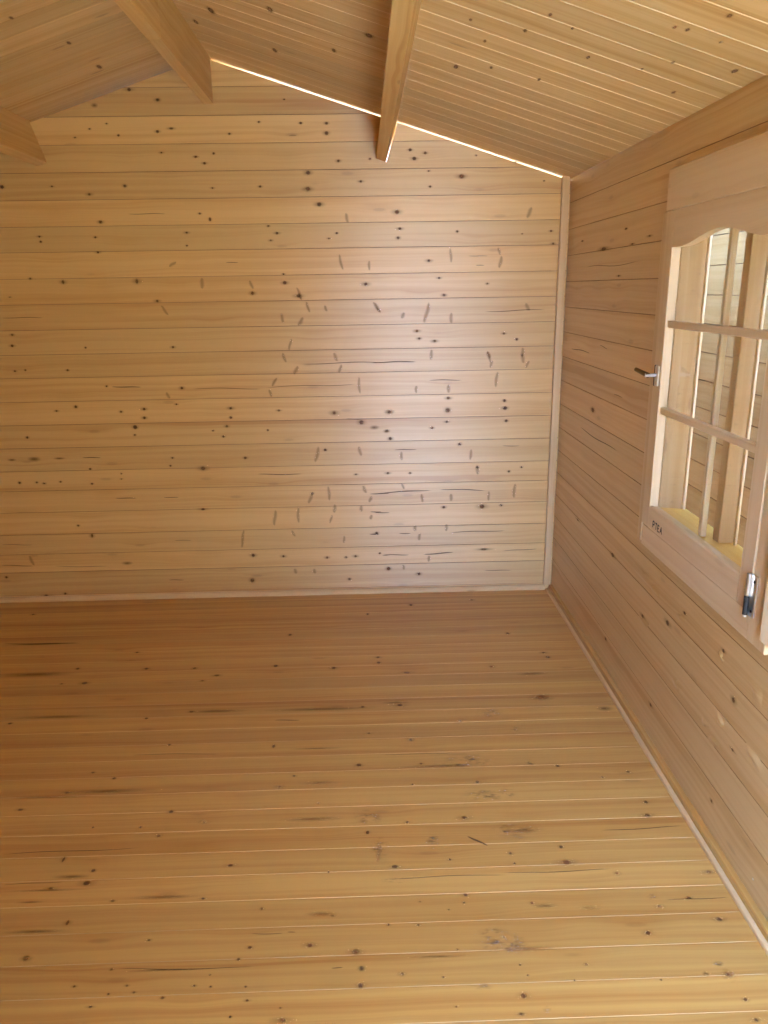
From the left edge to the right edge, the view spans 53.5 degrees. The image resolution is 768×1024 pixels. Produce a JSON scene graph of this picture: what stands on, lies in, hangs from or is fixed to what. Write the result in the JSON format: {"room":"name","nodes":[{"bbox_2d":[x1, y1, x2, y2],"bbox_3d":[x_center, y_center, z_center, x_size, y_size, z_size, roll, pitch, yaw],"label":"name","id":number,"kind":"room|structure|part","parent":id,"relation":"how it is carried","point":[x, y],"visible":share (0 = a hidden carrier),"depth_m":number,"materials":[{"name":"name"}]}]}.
{"room":"wooden cabin interior","nodes":[
{"label":"wooden cabin interior","id":0,"kind":"room"},
{"bbox_2d":[0,60,570,596],"bbox_3d":[-0.787,-0.750,3.784,3.432,2.651,0.046,-1,16,-1],"label":"wall","id":1,"kind":"structure","parent":0,"point":[244,346],"depth_m":3.76,"materials":[{"name":"brown wood"}]},
{"bbox_2d":[0,584,544,602],"bbox_3d":[-0.775,0.442,4.101,3.295,0.026,0.020,-1,16,-1],"label":"baseboard","id":2,"kind":"structure","parent":1,"relation":"attached to","point":[517,586],"depth_m":4.10,"materials":[{"name":"beige wood"}]},
{"bbox_2d":[543,175,569,584],"bbox_3d":[0.864,-0.588,3.841,0.034,2.046,0.023,-1,16,-1],"label":"trim","id":3,"kind":"structure","parent":1,"relation":"attached to","point":[565,184],"depth_m":3.80,"materials":[{"name":"beige wood"}]},
{"bbox_2d":[0,588,767,1023],"bbox_3d":[-0.699,1.083,2.003,3.332,0.028,4.409,-1,16,-1],"label":"floor","id":4,"kind":"structure","parent":0,"point":[426,807],"depth_m":2.32,"materials":[{"name":"brown wood"}]},
{"bbox_2d":[0,0,767,178],"bbox_3d":[-0.750,-1.338,1.964,3.468,0.562,5.040,-1,16,-1],"label":"ceiling","id":5,"kind":"structure","parent":0,"point":[559,88],"depth_m":2.55,"materials":[{"name":"brown wood"}]},
{"bbox_2d":[0,106,46,165],"bbox_3d":[-1.554,-1.231,1.947,0.099,0.189,4.970,-1,16,-1],"label":"roof beam","id":6,"kind":"structure","parent":5,"relation":"attached to","point":[18,139],"depth_m":3.27,"materials":[{"name":"brown wood"}]},
{"bbox_2d":[114,0,212,103],"bbox_3d":[-0.754,-1.489,1.893,0.045,0.190,4.970,-1,16,-1],"label":"roof beam","id":7,"kind":"structure","parent":5,"relation":"attached to","point":[160,22],"depth_m":2.77,"materials":[{"name":"brown wood"}]},
{"bbox_2d":[376,0,420,161],"bbox_3d":[0.054,-1.267,1.981,0.099,0.189,4.970,-1,16,-1],"label":"roof beam","id":8,"kind":"structure","parent":5,"relation":"attached to","point":[404,13],"depth_m":2.09,"materials":[{"name":"brown wood"}]},
{"bbox_2d":[551,74,767,921],"bbox_3d":[0.964,0.016,1.952,0.049,2.120,4.074,-1,16,-1],"label":"wall","id":9,"kind":"structure","parent":0,"point":[697,687],"depth_m":2.74,"materials":[{"name":"brown wood"}]},
{"bbox_2d":[546,585,767,955],"bbox_3d":[0.943,0.964,2.219,0.034,0.030,3.963,-1,16,-1],"label":"baseboard","id":10,"kind":"structure","parent":9,"relation":"attached to","point":[750,911],"depth_m":2.42,"materials":[{"name":"beige wood"}]},
{"bbox_2d":[634,132,767,654],"bbox_3d":[0.959,-0.352,2.118,0.189,1.237,1.001,-1,16,-1],"label":"window","id":11,"kind":"structure","parent":9,"relation":"in","point":[725,188],"depth_m":2.21,"materials":[{"name":"brown wood"}]},
{"bbox_3d":[0.866,-0.468,2.558,0.017,0.027,0.083,-4,17,-11],"label":"lever","id":12,"kind":"part","parent":11,"relation":"part of","materials":[{"name":"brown metal"}]},
{"bbox_3d":[0.887,-0.452,2.528,0.045,0.068,0.028,-1,16,-1],"label":"handle","id":13,"kind":"part","parent":11,"relation":"part of","materials":[{"name":"metal"}]},
{"bbox_3d":[1.010,0.108,2.332,0.099,0.068,0.760,-1,16,-1],"label":"sill","id":14,"kind":"part","parent":11,"relation":"part of","materials":[{"name":"beige wood"}]},
{"bbox_3d":[0.927,-0.792,2.063,0.030,0.110,0.654,-1,16,-1],"label":"rail","id":15,"kind":"part","parent":11,"relation":"part of","materials":[{"name":"brown wood"}]},
{"bbox_3d":[0.054,1.995,-0.456,28.000,0.188,30.000,-1,16,-1],"label":"ground","id":16,"kind":"structure","parent":0,"visible":0},
{"bbox_2d":[685,228,767,547],"bbox_3d":[1.283,0.665,-0.291,0.464,2.232,13.000,-1,16,-1],"label":"wall","id":17,"kind":"structure","parent":16,"relation":"on","point":[720,240],"depth_m":3.13,"materials":[{"name":"brown wood"}]}
]}

